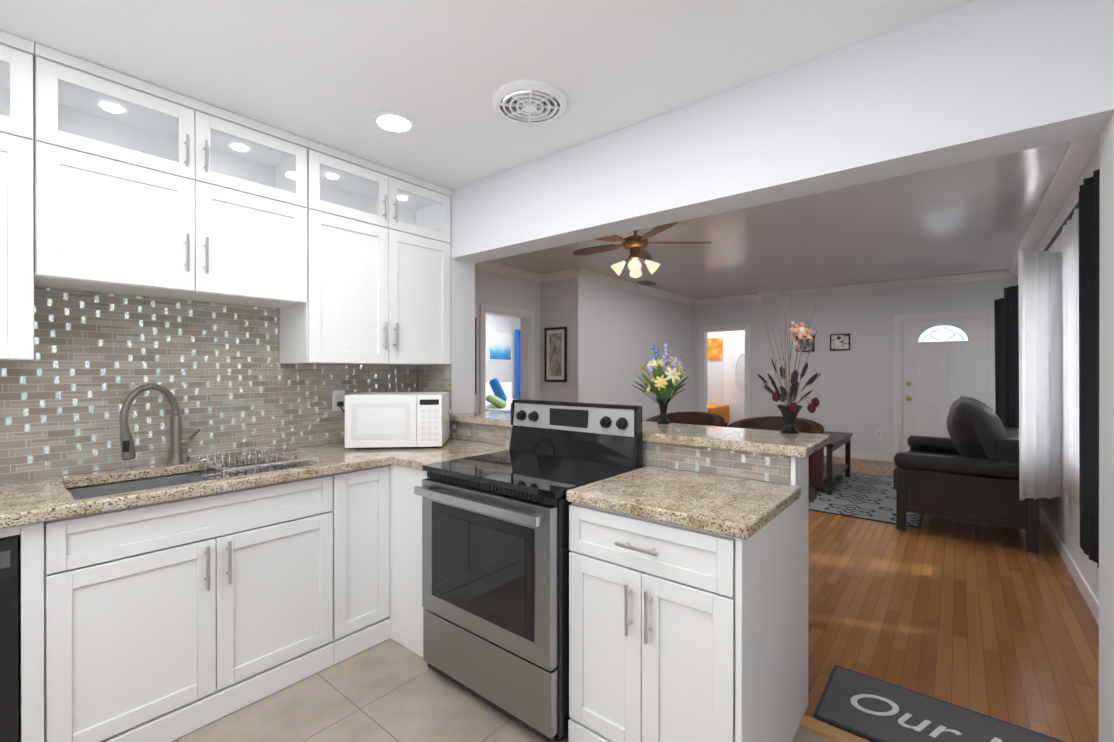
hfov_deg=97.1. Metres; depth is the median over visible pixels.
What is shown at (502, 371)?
wall
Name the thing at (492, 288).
wall
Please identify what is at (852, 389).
wall
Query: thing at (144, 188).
upper cabinet
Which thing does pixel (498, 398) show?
pillows
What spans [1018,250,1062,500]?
curtain
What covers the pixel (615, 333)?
wall
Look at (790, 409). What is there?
vase
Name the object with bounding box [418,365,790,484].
wall
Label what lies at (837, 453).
baseboard
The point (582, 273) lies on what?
crown molding
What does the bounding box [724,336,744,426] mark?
door
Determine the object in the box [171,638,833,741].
floor
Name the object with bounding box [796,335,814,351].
picture frame
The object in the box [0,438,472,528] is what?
countertop
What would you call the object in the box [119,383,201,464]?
gooseneck faucet
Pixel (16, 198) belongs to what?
upper cabinet
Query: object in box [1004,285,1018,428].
curtain
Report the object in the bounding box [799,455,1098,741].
floor
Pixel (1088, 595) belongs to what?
baseboard
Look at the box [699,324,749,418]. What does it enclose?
trim
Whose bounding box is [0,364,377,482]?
wall
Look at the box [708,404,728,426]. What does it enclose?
bed
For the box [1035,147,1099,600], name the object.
wall
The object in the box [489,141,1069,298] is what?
ceiling
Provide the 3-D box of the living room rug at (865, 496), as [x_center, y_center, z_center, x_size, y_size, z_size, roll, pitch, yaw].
[3.079,1.320,5.543,1.730,0.010,2.180,0,0,39]
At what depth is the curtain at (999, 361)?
5.73 m
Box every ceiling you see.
[0,0,977,189]
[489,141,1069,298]
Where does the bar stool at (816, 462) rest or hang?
on the floor at (996, 622)
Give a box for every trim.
[480,303,533,411]
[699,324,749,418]
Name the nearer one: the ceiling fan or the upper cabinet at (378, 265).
the upper cabinet at (378, 265)
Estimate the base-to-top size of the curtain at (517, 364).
1.912 m
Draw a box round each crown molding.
[475,261,542,282]
[543,269,570,281]
[571,269,698,305]
[699,270,1006,304]
[1007,135,1099,277]
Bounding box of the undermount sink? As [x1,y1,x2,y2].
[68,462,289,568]
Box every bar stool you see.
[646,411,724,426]
[728,416,823,501]
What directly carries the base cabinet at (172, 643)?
on the floor at (390, 690)
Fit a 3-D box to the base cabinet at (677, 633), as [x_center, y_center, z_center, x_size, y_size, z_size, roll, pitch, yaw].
[0.507,0.821,1.830,0.606,1.018,0.813,0,0,39]
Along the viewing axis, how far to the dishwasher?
1.46 m
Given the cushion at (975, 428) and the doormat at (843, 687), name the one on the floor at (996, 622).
the doormat at (843, 687)
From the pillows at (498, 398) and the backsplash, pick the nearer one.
the backsplash
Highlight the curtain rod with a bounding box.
[1044,201,1078,250]
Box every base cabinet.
[44,462,332,741]
[331,465,389,663]
[568,456,808,741]
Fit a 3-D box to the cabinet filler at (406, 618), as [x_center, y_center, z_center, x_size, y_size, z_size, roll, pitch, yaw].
[-0.738,0.893,2.740,0.935,0.871,0.571,0,0,39]
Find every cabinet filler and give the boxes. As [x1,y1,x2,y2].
[0,522,43,741]
[388,464,427,657]
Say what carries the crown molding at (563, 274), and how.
attached to the wall at (555, 303)
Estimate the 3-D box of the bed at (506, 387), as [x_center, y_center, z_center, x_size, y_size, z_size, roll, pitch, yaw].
[-0.814,0.765,8.174,1.840,1.088,2.080,0,0,39]
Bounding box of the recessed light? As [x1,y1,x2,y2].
[370,111,416,133]
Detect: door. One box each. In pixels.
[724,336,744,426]
[893,309,994,461]
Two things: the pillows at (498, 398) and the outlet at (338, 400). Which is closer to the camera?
the outlet at (338, 400)
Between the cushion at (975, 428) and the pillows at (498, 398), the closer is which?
the cushion at (975, 428)
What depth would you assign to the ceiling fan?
4.31 m
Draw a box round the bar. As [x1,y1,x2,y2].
[449,410,830,457]
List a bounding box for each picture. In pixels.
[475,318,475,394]
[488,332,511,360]
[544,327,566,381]
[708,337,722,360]
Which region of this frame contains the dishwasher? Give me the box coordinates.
[0,535,18,741]
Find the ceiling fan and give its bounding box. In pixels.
[573,222,710,285]
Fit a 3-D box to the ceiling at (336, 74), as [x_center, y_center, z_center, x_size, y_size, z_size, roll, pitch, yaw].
[-0.788,-1.166,0.782,3.670,0.100,3.690,0,0,39]
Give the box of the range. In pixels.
[414,399,641,741]
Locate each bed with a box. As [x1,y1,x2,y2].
[486,382,511,410]
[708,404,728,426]
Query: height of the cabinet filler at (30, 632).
0.871 m
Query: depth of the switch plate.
8.21 m
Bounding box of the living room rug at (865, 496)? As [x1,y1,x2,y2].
[809,472,922,527]
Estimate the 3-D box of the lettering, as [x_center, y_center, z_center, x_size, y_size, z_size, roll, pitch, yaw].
[1.493,1.310,1.729,0.793,0.002,0.140,0,0,39]
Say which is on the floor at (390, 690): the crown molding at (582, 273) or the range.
the range
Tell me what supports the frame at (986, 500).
on the floor at (996, 622)
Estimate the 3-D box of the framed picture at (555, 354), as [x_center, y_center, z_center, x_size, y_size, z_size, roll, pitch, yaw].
[-0.019,-0.216,6.513,0.370,0.720,0.021,0,0,39]
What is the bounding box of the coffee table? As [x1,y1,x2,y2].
[824,431,852,494]
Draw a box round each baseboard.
[824,449,892,461]
[1039,504,1098,624]
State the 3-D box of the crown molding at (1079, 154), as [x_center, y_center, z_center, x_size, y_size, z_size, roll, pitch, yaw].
[3.814,-1.244,3.827,0.096,0.095,6.470,0,0,39]
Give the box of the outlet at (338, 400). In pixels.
[333,390,344,412]
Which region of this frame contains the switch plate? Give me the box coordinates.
[766,370,773,374]
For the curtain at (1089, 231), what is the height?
1.682 m
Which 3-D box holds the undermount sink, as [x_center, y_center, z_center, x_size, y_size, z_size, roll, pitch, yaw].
[-1.494,0.565,2.040,0.424,0.214,0.744,0,0,39]
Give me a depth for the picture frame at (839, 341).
7.55 m
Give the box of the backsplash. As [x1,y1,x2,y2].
[0,287,417,481]
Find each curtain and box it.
[515,330,519,398]
[994,298,1004,426]
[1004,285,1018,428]
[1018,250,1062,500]
[1062,209,1079,507]
[1079,169,1099,567]
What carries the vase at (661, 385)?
on the bar
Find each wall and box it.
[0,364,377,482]
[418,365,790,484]
[449,0,1113,741]
[475,269,540,411]
[486,314,519,398]
[541,279,568,401]
[569,277,693,420]
[694,277,1017,454]
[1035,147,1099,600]
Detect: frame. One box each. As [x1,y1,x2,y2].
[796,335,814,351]
[830,334,849,350]
[896,447,1038,552]
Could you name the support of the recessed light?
in the ceiling at (336, 74)
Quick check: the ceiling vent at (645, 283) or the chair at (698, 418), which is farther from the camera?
the ceiling vent at (645, 283)
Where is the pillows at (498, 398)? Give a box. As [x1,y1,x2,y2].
[486,378,506,408]
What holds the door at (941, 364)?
attached to the wall at (852, 389)
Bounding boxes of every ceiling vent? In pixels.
[492,80,566,123]
[637,281,655,285]
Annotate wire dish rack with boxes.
[187,446,318,479]
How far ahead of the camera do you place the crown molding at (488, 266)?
6.14 m
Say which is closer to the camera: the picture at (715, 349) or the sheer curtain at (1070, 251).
the sheer curtain at (1070, 251)
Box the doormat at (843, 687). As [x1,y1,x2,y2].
[814,665,1064,741]
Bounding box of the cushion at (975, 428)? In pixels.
[946,396,1007,459]
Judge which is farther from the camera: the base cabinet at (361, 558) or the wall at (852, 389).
the wall at (852, 389)
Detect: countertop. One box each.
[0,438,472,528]
[392,442,509,469]
[566,466,800,539]
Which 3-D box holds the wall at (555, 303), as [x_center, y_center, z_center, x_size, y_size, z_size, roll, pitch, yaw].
[-0.042,-0.066,6.644,0.630,2.780,0.150,0,0,39]
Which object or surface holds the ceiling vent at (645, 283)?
in the ceiling at (976, 216)
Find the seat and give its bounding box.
[893,427,1018,489]
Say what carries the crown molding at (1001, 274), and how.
attached to the wall at (852, 389)
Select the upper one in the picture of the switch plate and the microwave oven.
the switch plate
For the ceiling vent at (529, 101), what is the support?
in the ceiling at (336, 74)
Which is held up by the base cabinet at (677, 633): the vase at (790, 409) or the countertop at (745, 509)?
the countertop at (745, 509)
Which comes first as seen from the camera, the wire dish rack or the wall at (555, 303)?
the wire dish rack
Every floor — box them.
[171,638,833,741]
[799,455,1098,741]
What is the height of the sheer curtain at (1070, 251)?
1.562 m
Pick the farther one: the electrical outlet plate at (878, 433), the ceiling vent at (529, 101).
the electrical outlet plate at (878, 433)
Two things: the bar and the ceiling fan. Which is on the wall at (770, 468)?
the bar
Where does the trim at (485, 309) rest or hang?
attached to the wall at (492, 288)
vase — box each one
[632,343,688,423]
[757,278,820,433]
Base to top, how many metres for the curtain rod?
0.048 m
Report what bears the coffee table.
on the living room rug at (865, 496)
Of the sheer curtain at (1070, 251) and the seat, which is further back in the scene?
the seat
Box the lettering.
[851,694,1002,741]
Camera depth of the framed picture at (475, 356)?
5.75 m
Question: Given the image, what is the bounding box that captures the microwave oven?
[345,392,448,448]
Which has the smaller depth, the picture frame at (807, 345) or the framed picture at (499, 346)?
the picture frame at (807, 345)
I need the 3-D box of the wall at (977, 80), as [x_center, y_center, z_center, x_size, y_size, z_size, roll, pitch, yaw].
[0.439,-0.059,2.286,3.370,2.780,0.190,0,0,39]
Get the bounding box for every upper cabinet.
[0,30,33,360]
[34,43,308,308]
[279,140,451,364]
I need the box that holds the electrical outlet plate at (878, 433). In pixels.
[876,430,880,438]

